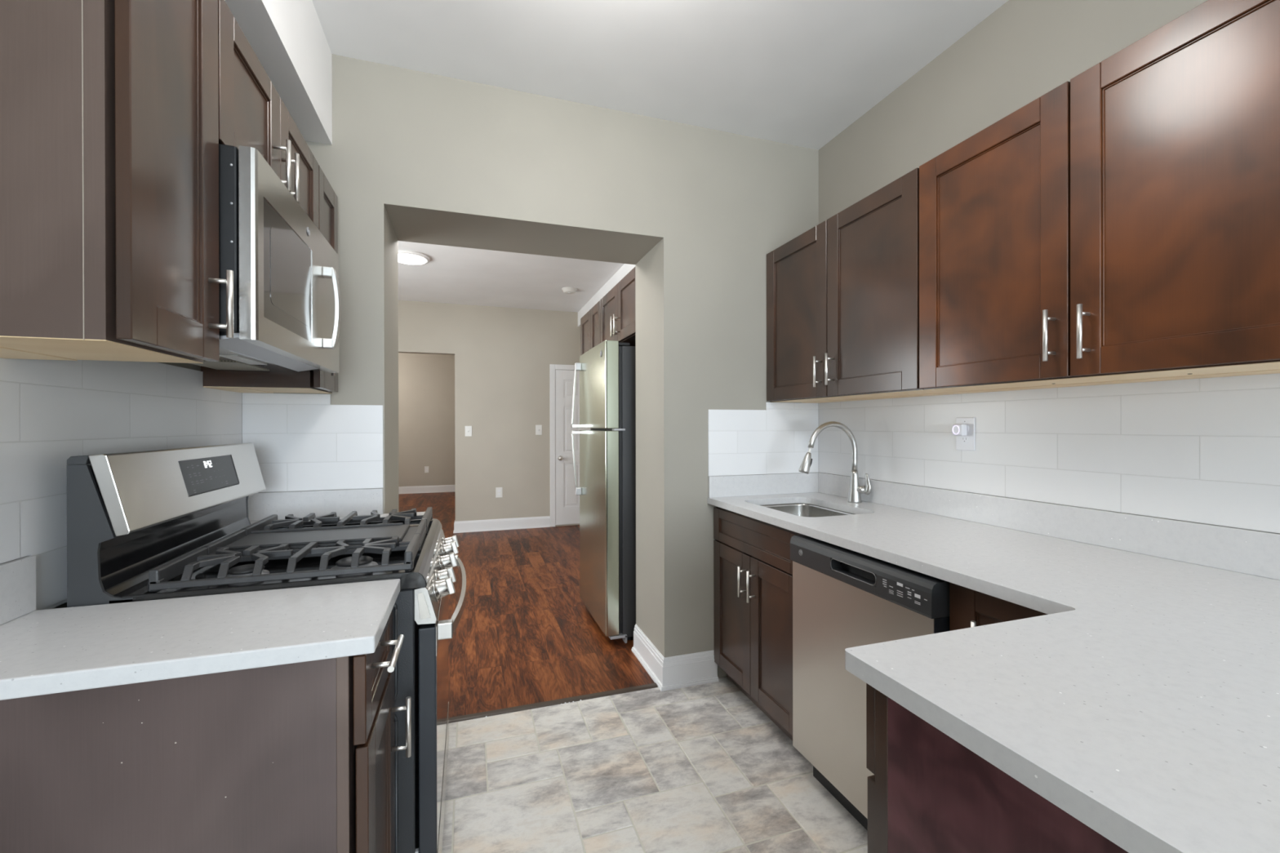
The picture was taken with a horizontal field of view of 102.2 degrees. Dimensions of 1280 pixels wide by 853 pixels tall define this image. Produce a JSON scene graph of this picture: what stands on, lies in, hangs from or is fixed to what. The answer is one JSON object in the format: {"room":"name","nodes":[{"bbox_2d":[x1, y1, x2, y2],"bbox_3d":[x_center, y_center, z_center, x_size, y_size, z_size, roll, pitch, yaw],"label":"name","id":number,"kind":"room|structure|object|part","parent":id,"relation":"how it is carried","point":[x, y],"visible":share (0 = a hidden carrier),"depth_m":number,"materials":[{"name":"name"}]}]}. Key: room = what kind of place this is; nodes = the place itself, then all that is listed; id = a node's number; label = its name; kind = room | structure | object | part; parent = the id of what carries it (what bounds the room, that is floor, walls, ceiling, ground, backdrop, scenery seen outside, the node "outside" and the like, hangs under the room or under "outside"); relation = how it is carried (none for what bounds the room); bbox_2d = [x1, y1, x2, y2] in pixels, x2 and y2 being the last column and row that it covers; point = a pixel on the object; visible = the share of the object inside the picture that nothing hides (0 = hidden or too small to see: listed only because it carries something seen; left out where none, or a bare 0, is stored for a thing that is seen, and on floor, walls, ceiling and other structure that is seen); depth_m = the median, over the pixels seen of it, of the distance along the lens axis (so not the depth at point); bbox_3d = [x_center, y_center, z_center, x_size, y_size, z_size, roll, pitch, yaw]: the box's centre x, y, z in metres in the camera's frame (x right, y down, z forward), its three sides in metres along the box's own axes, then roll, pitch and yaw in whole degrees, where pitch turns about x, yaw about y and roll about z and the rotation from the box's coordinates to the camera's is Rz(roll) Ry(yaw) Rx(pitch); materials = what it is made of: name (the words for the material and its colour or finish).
{"room":"kitchen","nodes":[
{"label":"kitchen","id":0,"kind":"room"},
{"bbox_2d":[52,362,200,608],"bbox_3d":[-0.598,-0.100,-1.005,0.120,2.758,7.110,0,0,-18],"label":"wall","id":1,"kind":"structure","parent":0,"point":[188,366],"depth_m":1.56,"materials":[{"name":"beige paint"}]},
{"bbox_2d":[0,0,233,363],"bbox_3d":[-0.960,-0.515,0.875,0.376,0.776,0.300,0,0,-18],"label":"upper cabinet","id":2,"kind":"object","parent":1,"relation":"attached to","point":[109,108],"visible":1,"depth_m":0.78,"materials":[{"name":"brown wood"}]},
{"bbox_3d":[-0.958,-0.516,0.719,0.282,0.773,0.002,0,0,-18],"label":"panel","id":3,"kind":"part","parent":2,"relation":"part of","materials":[{"name":"brown wood"}]},
{"bbox_3d":[-0.829,-0.516,0.920,0.020,0.767,0.292,0,0,-18],"label":"door","id":4,"kind":"part","parent":2,"relation":"part of","materials":[{"name":"brown wood"}]},
{"bbox_3d":[-0.833,-0.244,1.027,0.040,0.134,0.012,0,0,-18],"label":"handle","id":5,"kind":"part","parent":2,"relation":"part of","materials":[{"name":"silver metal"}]},
{"bbox_2d":[0,358,242,610],"bbox_3d":[-1.298,0.099,1.312,0.007,0.552,1.358,0,0,-18],"label":"tile backsplash","id":6,"kind":"structure","parent":1,"relation":"attached to","point":[52,411],"depth_m":1.10,"materials":[{"name":"white tile"}]},
{"bbox_2d":[217,0,319,229],"bbox_3d":[-1.126,-0.747,1.373,0.376,0.312,0.746,0,0,-18],"label":"upper cabinet","id":7,"kind":"object","parent":1,"relation":"attached to","point":[252,113],"visible":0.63,"depth_m":1.27,"materials":[{"name":"brown wood"}]},
{"bbox_3d":[-0.934,-0.747,1.235,0.020,0.306,0.360,0,0,-18],"label":"door","id":8,"kind":"part","parent":7,"relation":"part of","materials":[{"name":"brown wood"}]},
{"bbox_2d":[190,143,341,373],"bbox_3d":[-1.094,-0.382,1.385,0.442,0.412,0.740,0,0,-18],"label":"microwave","id":9,"kind":"object","parent":7,"relation":"attached to","point":[287,306],"visible":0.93,"depth_m":1.22,"materials":[{"name":"silver metal"}]},
{"bbox_3d":[-1.110,-0.190,1.380,0.288,0.016,0.732,0,0,-18],"label":"panel","id":10,"kind":"part","parent":9,"relation":"part of","materials":[{"name":"silver metal"}]},
{"bbox_3d":[-0.941,-0.386,1.436,0.031,0.404,0.740,0,0,-18],"label":"door","id":11,"kind":"part","parent":9,"relation":"part of","materials":[{"name":"silver metal"}]},
{"bbox_3d":[-0.946,-0.366,1.605,0.024,0.246,0.028,0,0,-18],"label":"handle","id":12,"kind":"part","parent":9,"relation":"part of","materials":[{"name":"silver metal"}]},
{"bbox_3d":[-0.946,-0.692,1.365,0.040,0.134,0.012,0,0,-18],"label":"handle","id":13,"kind":"part","parent":7,"relation":"part of","materials":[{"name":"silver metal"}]},
{"bbox_3d":[-0.969,-0.692,1.433,0.040,0.134,0.012,0,0,-18],"label":"handle","id":14,"kind":"part","parent":7,"relation":"part of","materials":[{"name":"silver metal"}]},
{"bbox_3d":[-1.052,-0.748,1.589,0.020,0.306,0.380,0,0,-18],"label":"door","id":15,"kind":"part","parent":7,"relation":"part of","materials":[{"name":"brown wood"}]},
{"bbox_2d":[200,164,337,393],"bbox_3d":[-1.291,-0.516,1.872,0.376,0.776,0.300,0,0,-18],"label":"upper cabinet","id":16,"kind":"object","parent":1,"relation":"attached to","point":[319,381],"visible":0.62,"depth_m":1.78,"materials":[{"name":"brown wood"}]},
{"bbox_3d":[-1.155,-0.518,1.900,0.020,0.767,0.264,0,0,-18],"label":"door","id":17,"kind":"part","parent":16,"relation":"part of","materials":[{"name":"brown wood"}]},
{"bbox_2d":[398,352,455,486],"bbox_3d":[-4.306,-0.100,9.803,3.200,2.725,0.120,0,0,-18],"label":"wall","id":18,"kind":"structure","parent":0,"point":[426,382],"depth_m":9.82,"materials":[{"name":"beige paint"}]},
{"bbox_2d":[424,466,428,472],"bbox_3d":[-4.056,0.820,9.820,0.078,0.124,0.007,0,0,-18],"label":"outlet","id":19,"kind":"object","parent":18,"relation":"attached to","point":[426,468],"visible":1,"depth_m":9.82,"materials":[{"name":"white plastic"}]},
{"bbox_2d":[398,484,455,493],"bbox_3d":[-4.282,1.195,9.738,3.000,0.135,0.022,0,0,-18],"label":"baseboard","id":20,"kind":"structure","parent":18,"relation":"attached to","point":[441,488],"depth_m":9.81,"materials":[{"name":"white"}]},
{"bbox_2d":[398,300,580,526],"bbox_3d":[-2.311,-0.096,6.171,4.700,2.725,0.110,0,0,-18],"label":"wall","id":21,"kind":"structure","parent":0,"point":[504,356],"depth_m":6.31,"materials":[{"name":"beige paint"}]},
{"bbox_2d":[465,426,471,436],"bbox_3d":[-2.056,0.056,6.188,0.078,0.124,0.018,0,0,-18],"label":"light switch","id":22,"kind":"object","parent":21,"relation":"attached to","point":[468,428],"visible":1,"depth_m":6.19,"materials":[{"name":"white plastic"}]},
{"bbox_2d":[495,487,502,497],"bbox_3d":[-1.722,0.806,6.306,0.078,0.124,0.007,0,0,-18],"label":"outlet","id":23,"kind":"object","parent":21,"relation":"attached to","point":[498,490],"visible":1,"depth_m":6.30,"materials":[{"name":"white plastic"}]},
{"bbox_2d":[453,515,550,533],"bbox_3d":[-1.693,1.197,6.367,1.145,0.135,0.132,0,0,-18],"label":"baseboard","id":24,"kind":"structure","parent":21,"relation":"attached to","point":[461,526],"depth_m":6.30,"materials":[{"name":"white"}]},
{"bbox_2d":[535,425,542,435],"bbox_3d":[-1.264,0.043,6.451,0.078,0.124,0.018,0,0,-18],"label":"light switch","id":25,"kind":"object","parent":21,"relation":"attached to","point":[538,428],"visible":1,"depth_m":6.45,"materials":[{"name":"white plastic"}]},
{"bbox_2d":[549,364,590,527],"bbox_3d":[-0.721,0.239,6.601,0.848,2.047,0.076,0,0,-18],"label":"door","id":26,"kind":"structure","parent":21,"relation":"in","point":[564,503],"depth_m":6.55,"materials":[{"name":"white wood"}]},
{"bbox_3d":[-1.000,0.400,6.503,0.060,0.060,0.064,0,0,-18],"label":"knob","id":27,"kind":"part","parent":26,"relation":"part of","materials":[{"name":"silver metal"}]},
{"bbox_3d":[-0.730,0.239,6.629,0.848,2.047,0.018,0,0,-18],"label":"casing","id":28,"kind":"part","parent":26,"relation":"part of","materials":[{"name":"white wood"}]},
{"bbox_2d":[398,240,624,312],"bbox_3d":[-2.412,-1.509,6.462,4.700,0.100,8.210,0,0,-18],"label":"ceiling","id":29,"kind":"structure","parent":0,"point":[457,275],"depth_m":5.07,"materials":[{"name":"white paint"}]},
{"bbox_2d":[398,249,430,265],"bbox_3d":[-1.976,-1.439,4.420,0.330,0.032,0.330,0,0,-18],"label":"recessed light","id":30,"kind":"object","parent":29,"relation":"in","point":[408,257],"visible":0.66,"depth_m":4.37,"materials":[{"name":"white"}]},
{"bbox_2d":[398,253,426,264],"bbox_3d":[-1.976,-1.428,4.420,0.284,0.010,0.284,0,0,-18],"label":"diffuser","id":31,"kind":"object","parent":30,"relation":"attached to","point":[408,259],"depth_m":4.39,"materials":[{"name":"white plastic"}]},
{"bbox_2d":[561,287,577,293],"bbox_3d":[-0.748,-1.438,5.481,0.160,0.044,0.160,0,0,-18],"label":"smoke detector","id":32,"kind":"object","parent":29,"relation":"attached to","point":[566,290],"visible":1,"depth_m":5.43,"materials":[{"name":"white plastic"}]},
{"bbox_2d":[577,263,635,326],"bbox_3d":[0.025,-1.368,4.916,0.490,0.185,3.740,0,0,-18],"label":"soffit","id":33,"kind":"structure","parent":29,"relation":"attached to","point":[625,268],"depth_m":5.25,"materials":[{"name":"white paint"}]},
{"bbox_2d":[241,53,818,678],"bbox_3d":[-0.291,-0.109,2.607,2.737,2.758,0.448,0,0,-18],"label":"wall","id":34,"kind":"structure","parent":0,"point":[413,156],"depth_m":2.50,"materials":[{"name":"beige paint"}]},
{"bbox_2d":[242,392,383,492],"bbox_3d":[-1.281,0.062,2.038,0.482,0.379,0.007,0,0,-18],"label":"tile backsplash","id":35,"kind":"structure","parent":34,"relation":"attached to","point":[301,442],"depth_m":2.03,"materials":[{"name":"white tile"}]},
{"bbox_2d":[631,624,718,691],"bbox_3d":[0.171,1.196,2.748,0.306,0.147,0.476,0,0,-18],"label":"baseboard","id":36,"kind":"structure","parent":34,"relation":"attached to","point":[682,671],"depth_m":2.55,"materials":[{"name":"white wood"}]},
{"bbox_2d":[707,402,818,475],"bbox_3d":[0.649,0.061,2.678,0.651,0.372,0.007,0,0,-18],"label":"tile backsplash","id":37,"kind":"structure","parent":34,"relation":"attached to","point":[775,439],"depth_m":2.67,"materials":[{"name":"white tile"}]},
{"bbox_2d":[398,492,867,852],"bbox_3d":[-1.306,1.296,3.151,4.700,0.050,15.200,0,0,-18],"label":"floor","id":38,"kind":"structure","parent":0,"point":[702,768],"depth_m":2.06,"materials":[{"name":"beige tile"}]},
{"bbox_2d":[0,609,411,852],"bbox_3d":[-0.816,0.833,0.958,0.697,0.884,0.342,0,0,-18],"label":"base cabinet","id":39,"kind":"object","parent":38,"relation":"on","point":[295,757],"visible":0.85,"depth_m":0.82,"materials":[{"name":"brown laminate"}]},
{"bbox_3d":[-0.805,0.833,0.785,0.609,0.884,0.005,0,0,-18],"label":"panel","id":40,"kind":"part","parent":39,"relation":"part of","materials":[{"name":"brown laminate"}]},
{"bbox_2d":[0,555,399,700],"bbox_3d":[-0.828,0.321,0.948,0.668,0.138,0.354,0,0,-18],"label":"countertop","id":41,"kind":"structure","parent":39,"relation":"on","point":[46,651],"depth_m":0.90,"materials":[{"name":"white stone"}]},
{"bbox_3d":[-0.561,0.782,1.043,0.019,0.784,0.342,0,0,-18],"label":"frame","id":42,"kind":"part","parent":39,"relation":"part of","materials":[{"name":"brown wood"}]},
{"bbox_3d":[-0.537,0.473,1.050,0.020,0.154,0.333,0,0,-18],"label":"drawer","id":43,"kind":"part","parent":39,"relation":"part of","materials":[{"name":"brown wood"}]},
{"bbox_3d":[-0.533,0.863,1.052,0.020,0.613,0.333,0,0,-18],"label":"door","id":44,"kind":"part","parent":39,"relation":"part of","materials":[{"name":"brown wood"}]},
{"bbox_3d":[-0.492,0.443,1.010,0.040,0.012,0.152,0,0,-18],"label":"handle","id":45,"kind":"part","parent":39,"relation":"part of","materials":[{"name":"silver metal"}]},
{"bbox_3d":[-0.543,0.687,1.176,0.040,0.134,0.012,0,0,-18],"label":"handle","id":46,"kind":"part","parent":39,"relation":"part of","materials":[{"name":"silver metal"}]},
{"bbox_2d":[66,442,466,852],"bbox_3d":[-0.907,0.664,1.510,0.758,1.219,0.758,0,0,-18],"label":"gas range","id":47,"kind":"object","parent":38,"relation":"on","point":[174,522],"visible":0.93,"depth_m":1.25,"materials":[{"name":"grey metal"}]},
{"bbox_3d":[-1.199,0.132,1.447,0.023,0.092,0.302,0,0,-18],"label":"display frame","id":48,"kind":"part","parent":47,"relation":"part of","materials":[{"name":"black"}]},
{"bbox_2d":[109,518,441,604],"bbox_3d":[-0.919,0.362,1.507,0.603,0.054,0.754,0,0,-18],"label":"cooktop","id":49,"kind":"object","parent":47,"relation":"in","point":[415,575],"depth_m":1.23,"materials":[{"name":"black metal"}]},
{"bbox_3d":[-0.631,0.764,1.603,0.040,0.554,0.746,0,0,-18],"label":"oven door","id":50,"kind":"part","parent":47,"relation":"part of","materials":[{"name":"black metal"}]},
{"bbox_3d":[-0.635,0.432,1.601,0.051,0.093,0.751,0,0,-18],"label":"control panel","id":51,"kind":"part","parent":47,"relation":"part of","materials":[{"name":"silver metal"}]},
{"bbox_3d":[-0.613,0.522,1.609,0.003,0.072,0.748,0,0,-18],"label":"door trim","id":52,"kind":"part","parent":47,"relation":"part of","materials":[{"name":"silver metal"}]},
{"bbox_3d":[-0.520,0.428,1.350,0.044,0.056,0.058,0,0,-18],"label":"knob","id":53,"kind":"part","parent":47,"relation":"part of","materials":[{"name":"silver metal"}]},
{"bbox_3d":[-0.612,0.799,1.609,0.002,0.480,0.744,0,0,-18],"label":"door glass","id":54,"kind":"part","parent":47,"relation":"part of","materials":[{"name":"black"}]},
{"bbox_3d":[-0.553,0.428,1.448,0.044,0.056,0.058,0,0,-18],"label":"knob","id":55,"kind":"part","parent":47,"relation":"part of","materials":[{"name":"silver metal"}]},
{"bbox_3d":[-0.611,1.122,1.610,0.002,0.150,0.748,0,0,-18],"label":"drawer","id":56,"kind":"part","parent":47,"relation":"part of","materials":[{"name":"silver metal"}]},
{"bbox_3d":[-0.607,0.428,1.611,0.044,0.056,0.058,0,0,-18],"label":"knob","id":57,"kind":"part","parent":47,"relation":"part of","materials":[{"name":"silver metal"}]},
{"bbox_3d":[-0.660,0.427,1.771,0.044,0.056,0.058,0,0,-18],"label":"knob","id":58,"kind":"part","parent":47,"relation":"part of","materials":[{"name":"silver metal"}]},
{"bbox_3d":[-0.692,0.427,1.868,0.044,0.056,0.058,0,0,-18],"label":"knob","id":59,"kind":"part","parent":47,"relation":"part of","materials":[{"name":"silver metal"}]},
{"bbox_3d":[-0.568,0.506,1.623,0.042,0.030,0.690,0,0,-18],"label":"handle","id":60,"kind":"part","parent":47,"relation":"part of","materials":[{"name":"silver metal"}]},
{"bbox_2d":[448,683,657,723],"bbox_3d":[-0.474,1.268,2.348,1.169,0.007,0.040,0,0,-18],"label":"trim","id":61,"kind":"structure","parent":38,"relation":"on","point":[478,715],"depth_m":2.36,"materials":[{"name":"brown"}]},
{"bbox_2d":[571,340,635,643],"bbox_3d":[0.017,0.384,3.443,0.840,1.768,0.757,0,0,-18],"label":"fridge","id":62,"kind":"object","parent":38,"relation":"on","point":[606,491],"visible":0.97,"depth_m":3.03,"materials":[{"name":"grey metal"}]},
{"bbox_3d":[-0.460,-0.219,3.614,0.045,0.451,0.022,0,0,-18],"label":"handle","id":63,"kind":"part","parent":62,"relation":"part of","materials":[{"name":"silver metal"}]},
{"bbox_3d":[-0.459,0.249,3.615,0.045,0.441,0.022,0,0,-18],"label":"handle","id":64,"kind":"part","parent":62,"relation":"part of","materials":[{"name":"silver metal"}]},
{"bbox_3d":[-0.434,-0.419,3.622,0.042,0.054,0.042,0,0,-18],"label":"handle mount","id":65,"kind":"part","parent":62,"relation":"part of","materials":[{"name":"grey metal"}]},
{"bbox_3d":[-0.432,0.453,3.624,0.042,0.054,0.042,0,0,-18],"label":"handle mount","id":66,"kind":"part","parent":62,"relation":"part of","materials":[{"name":"grey metal"}]},
{"bbox_3d":[-0.281,-0.244,3.344,0.084,0.510,0.755,0,0,-18],"label":"freezer door","id":67,"kind":"part","parent":62,"relation":"part of","materials":[{"name":"silver metal"}]},
{"bbox_3d":[-0.279,0.619,3.346,0.084,1.189,0.755,0,0,-18],"label":"door","id":68,"kind":"part","parent":62,"relation":"part of","materials":[{"name":"silver metal"}]},
{"bbox_2d":[713,506,802,740],"bbox_3d":[0.752,0.827,2.339,0.654,0.884,0.720,0,0,-18],"label":"base cabinet","id":69,"kind":"object","parent":38,"relation":"on","point":[753,565],"visible":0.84,"depth_m":2.21,"materials":[{"name":"brown wood"}]},
{"bbox_3d":[0.433,0.871,2.419,0.020,0.608,0.351,0,0,-18],"label":"door","id":70,"kind":"part","parent":69,"relation":"part of","materials":[{"name":"brown wood"}]},
{"bbox_3d":[0.449,0.683,2.276,0.040,0.134,0.012,0,0,-18],"label":"handle","id":71,"kind":"part","parent":69,"relation":"part of","materials":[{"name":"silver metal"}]},
{"bbox_3d":[0.473,0.683,2.203,0.040,0.134,0.012,0,0,-18],"label":"handle","id":72,"kind":"part","parent":69,"relation":"part of","materials":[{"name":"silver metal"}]},
{"bbox_3d":[0.488,0.483,2.250,0.020,0.158,0.706,0,0,-18],"label":"false drawer","id":73,"kind":"part","parent":69,"relation":"part of","materials":[{"name":"brown wood"}]},
{"bbox_3d":[0.545,0.872,2.083,0.020,0.608,0.352,0,0,-18],"label":"door","id":74,"kind":"part","parent":69,"relation":"part of","materials":[{"name":"brown wood"}]},
{"bbox_2d":[790,534,949,831],"bbox_3d":[0.955,0.834,1.698,0.662,0.873,0.606,0,0,-18],"label":"dishwasher","id":75,"kind":"object","parent":38,"relation":"on","point":[843,598],"visible":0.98,"depth_m":1.64,"materials":[{"name":"silver metal"}]},
{"bbox_3d":[0.682,0.442,1.607,0.084,0.089,0.606,0,0,-18],"label":"control panel","id":76,"kind":"part","parent":75,"relation":"part of","materials":[{"name":"black plastic"}]},
{"bbox_3d":[0.679,0.827,1.607,0.053,0.676,0.604,0,0,-18],"label":"door","id":77,"kind":"part","parent":75,"relation":"part of","materials":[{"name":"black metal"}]},
{"bbox_2d":[866,683,1128,852],"bbox_3d":[0.730,0.831,0.633,0.580,0.884,0.600,0,0,-18],"label":"base cabinet","id":78,"kind":"object","parent":38,"relation":"on","point":[928,792],"visible":0.31,"depth_m":0.69,"materials":[{"name":"red laminate"}]},
{"bbox_3d":[0.602,0.471,0.896,0.500,0.150,0.020,0,0,-18],"label":"drawer","id":79,"kind":"part","parent":78,"relation":"part of","materials":[{"name":"brown wood"}]},
{"bbox_3d":[0.604,0.866,0.897,0.500,0.613,0.020,0,0,-18],"label":"door","id":80,"kind":"part","parent":78,"relation":"part of","materials":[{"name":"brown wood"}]},
{"bbox_3d":[0.646,0.830,0.885,0.580,0.884,0.026,0,0,-18],"label":"frame","id":81,"kind":"part","parent":78,"relation":"part of","materials":[{"name":"brown wood"}]},
{"bbox_2d":[707,472,1279,852],"bbox_3d":[0.747,0.318,1.502,1.222,0.136,2.301,0,0,-18],"label":"countertop","id":82,"kind":"structure","parent":78,"relation":"on","point":[1144,706],"depth_m":0.81,"materials":[{"name":"white stone"}]},
{"bbox_2d":[760,502,853,517],"bbox_3d":[0.736,0.475,2.302,0.409,0.181,0.549,0,0,-18],"label":"sink","id":83,"kind":"object","parent":82,"relation":"in","point":[801,509],"visible":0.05,"depth_m":2.55,"materials":[{"name":"silver metal"}]},
{"bbox_2d":[798,421,871,502],"bbox_3d":[0.888,0.165,2.361,0.344,0.377,0.099,0,0,-18],"label":"faucet","id":84,"kind":"object","parent":82,"relation":"on","point":[855,490],"visible":1,"depth_m":2.39,"materials":[{"name":"silver metal"}]},
{"bbox_3d":[1.049,0.266,2.382,0.026,0.098,0.038,0,0,-18],"label":"lever","id":85,"kind":"part","parent":84,"relation":"part of","materials":[{"name":"silver metal"}]},
{"bbox_2d":[949,582,1048,631],"bbox_3d":[1.114,0.829,1.247,0.654,0.884,0.343,0,0,-18],"label":"base cabinet","id":86,"kind":"object","parent":38,"relation":"on","point":[968,608],"visible":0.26,"depth_m":1.24,"materials":[{"name":"brown wood"}]},
{"bbox_3d":[0.799,0.526,1.220,0.040,0.134,0.012,0,0,-18],"label":"handle","id":87,"kind":"part","parent":86,"relation":"part of","materials":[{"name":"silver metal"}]},
{"bbox_3d":[-1.153,0.831,1.959,0.689,0.884,0.239,0,0,-18],"label":"base cabinet","id":88,"kind":"object","parent":38,"relation":"on","visible":0},
{"bbox_2d":[248,488,425,524],"bbox_3d":[-1.163,0.320,1.955,0.670,0.136,0.242,0,0,-18],"label":"countertop","id":89,"kind":"structure","parent":88,"relation":"on","point":[261,505],"depth_m":2.03,"materials":[{"name":"white stone"}]},
{"bbox_2d":[311,0,1008,150],"bbox_3d":[0.769,-1.532,-0.789,2.857,0.100,6.662,0,0,-18],"label":"ceiling","id":90,"kind":"structure","parent":0,"point":[797,73],"depth_m":2.03,"materials":[{"name":"white paint"}]},
{"bbox_2d":[224,0,332,144],"bbox_3d":[-0.345,-1.298,-1.095,0.310,0.362,6.542,0,0,-18],"label":"soffit","id":91,"kind":"structure","parent":90,"relation":"attached to","point":[287,37],"depth_m":1.68,"materials":[{"name":"white paint"}]},
{"bbox_2d":[818,0,1279,533],"bbox_3d":[2.071,-0.107,-0.355,0.120,2.758,6.662,0,0,-18],"label":"wall","id":92,"kind":"structure","parent":0,"point":[1024,50],"depth_m":1.91,"materials":[{"name":"beige paint"}]},
{"bbox_2d":[766,167,986,403],"bbox_3d":[0.941,-0.511,2.275,0.364,0.772,0.955,0,0,-18],"label":"upper cabinet","id":93,"kind":"object","parent":92,"relation":"attached to","point":[842,294],"visible":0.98,"depth_m":2.11,"materials":[{"name":"brown wood"}]},
{"bbox_3d":[0.740,-0.513,2.460,0.020,0.763,0.473,0,0,-18],"label":"door","id":94,"kind":"part","parent":93,"relation":"part of","materials":[{"name":"brown wood"}]},
{"bbox_3d":[0.776,-0.240,2.260,0.040,0.134,0.012,0,0,-18],"label":"handle","id":95,"kind":"part","parent":93,"relation":"part of","materials":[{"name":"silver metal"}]},
{"bbox_3d":[0.801,-0.243,2.185,0.040,0.134,0.012,0,0,-18],"label":"handle","id":96,"kind":"part","parent":93,"relation":"part of","materials":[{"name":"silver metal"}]},
{"bbox_3d":[0.891,-0.512,2.007,0.020,0.763,0.472,0,0,-18],"label":"door","id":97,"kind":"part","parent":93,"relation":"part of","materials":[{"name":"brown wood"}]},
{"bbox_2d":[818,373,1279,533],"bbox_3d":[1.323,0.062,1.695,0.007,0.372,2.284,0,0,-18],"label":"tile backsplash","id":98,"kind":"structure","parent":92,"relation":"attached to","point":[1206,451],"depth_m":1.55,"materials":[{"name":"white tile"}]},
{"bbox_2d":[955,417,974,450],"bbox_3d":[1.230,0.028,1.953,0.007,0.124,0.076,0,0,-18],"label":"outlet","id":99,"kind":"object","parent":98,"relation":"attached to","point":[966,442],"visible":0.91,"depth_m":1.94,"materials":[{"name":"white plastic"}]},
{"bbox_2d":[951,423,967,435],"bbox_3d":[1.209,0.013,1.952,0.033,0.045,0.040,0,0,-18],"label":"night light","id":100,"kind":"object","parent":99,"relation":"attached to","point":[958,429],"visible":1,"depth_m":1.94,"materials":[{"name":"white plastic"}]},
{"bbox_2d":[960,435,968,443],"bbox_3d":[1.228,0.049,1.952,0.002,0.029,0.032,0,0,-18],"label":"receptacle","id":101,"kind":"object","parent":99,"relation":"attached to","point":[964,439],"depth_m":1.95,"materials":[{"name":"white plastic"}]},
{"bbox_2d":[919,0,1279,391],"bbox_3d":[1.240,-0.510,1.374,0.364,0.772,0.941,0,0,-18],"label":"upper cabinet","id":102,"kind":"object","parent":92,"relation":"attached to","point":[1121,224],"visible":1,"depth_m":1.23,"materials":[{"name":"brown wood"}]},
{"bbox_3d":[1.040,-0.511,1.556,0.020,0.763,0.464,0,0,-18],"label":"door","id":103,"kind":"part","parent":102,"relation":"part of","materials":[{"name":"brown wood"}]},
{"bbox_3d":[1.075,-0.238,1.357,0.040,0.134,0.012,0,0,-18],"label":"handle","id":104,"kind":"part","parent":102,"relation":"part of","materials":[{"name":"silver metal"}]},
{"bbox_3d":[1.101,-0.235,1.282,0.040,0.134,0.012,0,0,-18],"label":"handle","id":105,"kind":"part","parent":102,"relation":"part of","materials":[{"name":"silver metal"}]},
{"bbox_3d":[1.188,-0.511,1.109,0.020,0.763,0.467,0,0,-18],"label":"door","id":106,"kind":"part","parent":102,"relation":"part of","materials":[{"name":"brown wood"}]},
{"bbox_3d":[0.321,-0.099,5.016,0.130,2.725,3.740,0,0,-18],"label":"wall","id":107,"kind":"structure","parent":0,"visible":0},
{"bbox_2d":[580,300,599,355],"bbox_3d":[0.022,-0.535,4.277,0.900,0.803,0.703,0,0,-18],"label":"upper cabinet","id":108,"kind":"object","parent":107,"relation":"attached to","point":[590,321],"visible":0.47,"depth_m":4.10,"materials":[{"name":"brown wood"}]},
{"bbox_3d":[-0.445,-0.534,4.290,0.020,0.797,0.378,0,0,-18],"label":"door","id":109,"kind":"part","parent":108,"relation":"part of","materials":[{"name":"brown wood"}]},
{"bbox_3d":[-0.335,-0.534,3.958,0.020,0.797,0.315,0,0,-18],"label":"door","id":110,"kind":"part","parent":108,"relation":"part of","materials":[{"name":"brown wood"}]},
{"bbox_2d":[600,266,635,346],"bbox_3d":[0.258,-0.742,3.504,0.939,0.388,0.909,0,0,-18],"label":"upper cabinet","id":111,"kind":"object","parent":107,"relation":"attached to","point":[617,307],"visible":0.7,"depth_m":3.30,"materials":[{"name":"brown wood"}]},
{"bbox_3d":[-0.210,-0.741,3.579,0.020,0.382,0.465,0,0,-18],"label":"door","id":112,"kind":"part","parent":111,"relation":"part of","materials":[{"name":"brown wood"}]},
{"bbox_3d":[-0.174,-0.652,3.378,0.040,0.134,0.012,0,0,-18],"label":"handle","id":113,"kind":"part","parent":111,"relation":"part of","materials":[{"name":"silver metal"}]},
{"bbox_3d":[-0.151,-0.652,3.310,0.040,0.134,0.012,0,0,-18],"label":"handle","id":114,"kind":"part","parent":111,"relation":"part of","materials":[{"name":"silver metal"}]},
{"bbox_3d":[-0.067,-0.740,3.150,0.020,0.382,0.432,0,0,-18],"label":"door","id":115,"kind":"part","parent":111,"relation":"part of","materials":[{"name":"brown wood"}]}
]}

